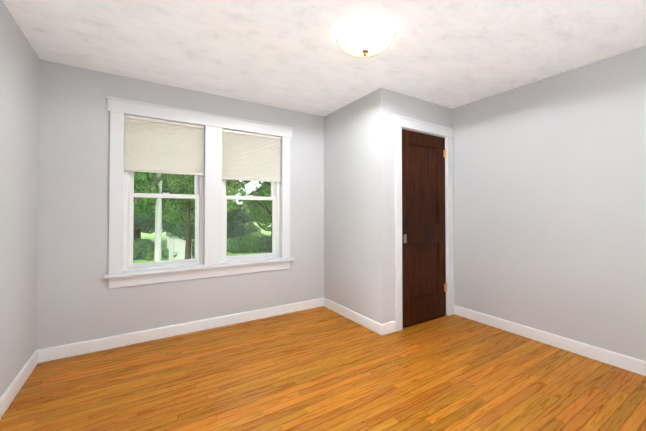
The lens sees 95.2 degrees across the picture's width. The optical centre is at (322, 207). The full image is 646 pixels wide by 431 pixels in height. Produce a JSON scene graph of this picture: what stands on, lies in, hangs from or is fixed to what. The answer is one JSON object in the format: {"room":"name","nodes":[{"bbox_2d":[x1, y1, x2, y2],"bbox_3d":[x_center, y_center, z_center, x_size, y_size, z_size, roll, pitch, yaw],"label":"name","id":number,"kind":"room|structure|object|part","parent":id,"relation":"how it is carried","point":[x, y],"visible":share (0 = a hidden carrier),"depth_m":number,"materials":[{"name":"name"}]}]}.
{"room":"empty bedroom","nodes":[
{"label":"empty bedroom","id":0,"kind":"room"},
{"bbox_2d":[0,0,39,396],"bbox_3d":[-1.367,-0.002,0.778,0.120,2.440,4.070,1,-1,-32],"label":"wall","id":1,"kind":"structure","parent":0,"point":[19,103],"depth_m":1.97,"materials":[{"name":"paint"}]},
{"bbox_2d":[0,349,39,418],"bbox_3d":[-1.296,1.164,0.776,0.016,0.103,3.720,1,-1,-32],"label":"baseboard","id":2,"kind":"structure","parent":1,"relation":"attached to","point":[8,396],"depth_m":1.97,"materials":[{"name":"white wood"}]},
{"bbox_2d":[36,59,323,349],"bbox_3d":[-0.705,0.039,3.474,3.861,2.440,0.200,1,-1,-32],"label":"wall","id":3,"kind":"structure","parent":0,"point":[78,300],"depth_m":2.60,"materials":[{"name":"paint"}]},
{"bbox_2d":[40,298,323,362],"bbox_3d":[-1.121,1.198,3.069,2.685,0.103,0.016,1,-1,-32],"label":"baseboard","id":4,"kind":"structure","parent":3,"relation":"attached to","point":[84,347],"depth_m":2.82,"materials":[{"name":"white wood"}]},
{"bbox_2d":[103,96,293,288],"bbox_3d":[-1.198,-0.122,3.161,1.830,1.692,0.312,1,-1,-32],"label":"window","id":5,"kind":"structure","parent":3,"relation":"in","point":[212,153],"depth_m":3.03,"materials":[{"name":"white wood"}]},
{"bbox_2d":[124,115,204,175],"bbox_3d":[-1.534,-0.592,2.894,0.692,0.513,0.048,1,-1,-32],"label":"blind","id":6,"kind":"object","parent":5,"relation":"attached to","point":[153,145],"depth_m":2.87,"materials":[{"name":"white fabric"}]},
{"bbox_2d":[222,129,280,181],"bbox_3d":[-0.805,-0.572,3.350,0.692,0.538,0.048,1,-1,-32],"label":"blind","id":7,"kind":"object","parent":5,"relation":"attached to","point":[248,156],"depth_m":3.33,"materials":[{"name":"white fabric"}]},
{"bbox_2d":[0,306,645,430],"bbox_3d":[0.321,1.264,1.814,4.101,0.060,4.070,1,-1,-32],"label":"floor","id":8,"kind":"structure","parent":0,"point":[322,368],"depth_m":2.06,"materials":[{"name":"brown wood"}]},
{"bbox_2d":[2,0,645,116],"bbox_3d":[0.321,-1.236,1.852,4.101,0.060,4.070,1,-1,-32],"label":"ceiling","id":9,"kind":"structure","parent":0,"point":[293,56],"depth_m":2.16,"materials":[{"name":"white paint"}]},
{"bbox_2d":[336,17,395,57],"bbox_3d":[0.294,-1.128,2.052,0.412,0.150,0.412,1,-1,-32],"label":"ceiling light","id":10,"kind":"object","parent":9,"relation":"attached to","point":[365,37],"visible":1,"depth_m":1.95,"materials":[{"name":"white glass"}]},
{"bbox_2d":[324,92,372,319],"bbox_3d":[0.314,0.038,3.438,0.120,2.440,0.940,1,-1,-32],"label":"wall","id":11,"kind":"structure","parent":0,"point":[348,206],"depth_m":3.34,"materials":[{"name":"paint"}]},
{"bbox_2d":[324,298,383,335],"bbox_3d":[0.300,1.202,3.314,0.016,0.103,1.046,1,-1,-32],"label":"baseboard","id":12,"kind":"structure","parent":11,"relation":"attached to","point":[378,328],"depth_m":3.21,"materials":[{"name":"white wood"}]},
{"bbox_2d":[373,88,451,328],"bbox_3d":[0.931,0.043,3.417,1.146,2.450,0.490,1,-1,-32],"label":"wall","id":13,"kind":"structure","parent":0,"point":[388,104],"depth_m":2.97,"materials":[{"name":"paint"}]},
{"bbox_2d":[393,114,453,330],"bbox_3d":[1.103,0.158,3.287,0.989,2.195,0.153,1,-1,-32],"label":"door frame","id":14,"kind":"structure","parent":13,"relation":"attached to","point":[400,123],"depth_m":3.22,"materials":[{"name":"white wood"}]},
{"bbox_2d":[402,129,446,326],"bbox_3d":[1.124,0.215,3.271,0.756,2.069,0.051,1,-1,-32],"label":"door","id":15,"kind":"structure","parent":13,"relation":"in","point":[423,229],"depth_m":3.26,"materials":[{"name":"brown wood"}]},
{"bbox_3d":[1.433,0.151,3.443,0.050,1.678,0.014,1,-1,-32],"label":"door hinges","id":16,"kind":"part","parent":15,"relation":"part of","materials":[{"name":"gold metal"}]},
{"bbox_2d":[452,45,645,360],"bbox_3d":[2.009,0.030,2.888,0.120,2.440,4.070,1,-1,-32],"label":"wall","id":17,"kind":"structure","parent":0,"point":[549,181],"depth_m":2.61,"materials":[{"name":"paint"}]},
{"bbox_2d":[454,305,645,375],"bbox_3d":[2.245,1.187,2.363,0.016,0.103,2.660,1,-1,-32],"label":"baseboard","id":18,"kind":"structure","parent":17,"relation":"attached to","point":[622,361],"depth_m":2.59,"materials":[{"name":"white wood"}]},
{"label":"outside","id":19,"kind":"structure","parent":0,"visible":0},
{"bbox_2d":[133,221,271,262],"bbox_3d":[-69.969,7.420,206.143,400.000,0.200,416.100,1,-1,-32],"label":"ground","id":20,"kind":"structure","parent":19,"point":[151,237],"depth_m":41.85,"materials":[{"name":"green plant"}]},
{"bbox_2d":[133,171,271,261],"bbox_3d":[-4.243,-4.495,31.994,64.921,19.432,50.610,1,-1,-32],"label":"scenery","id":21,"kind":"object","parent":20,"relation":"on","point":[181,214],"depth_m":20.59,"materials":[{"name":"green plant"}]}
]}

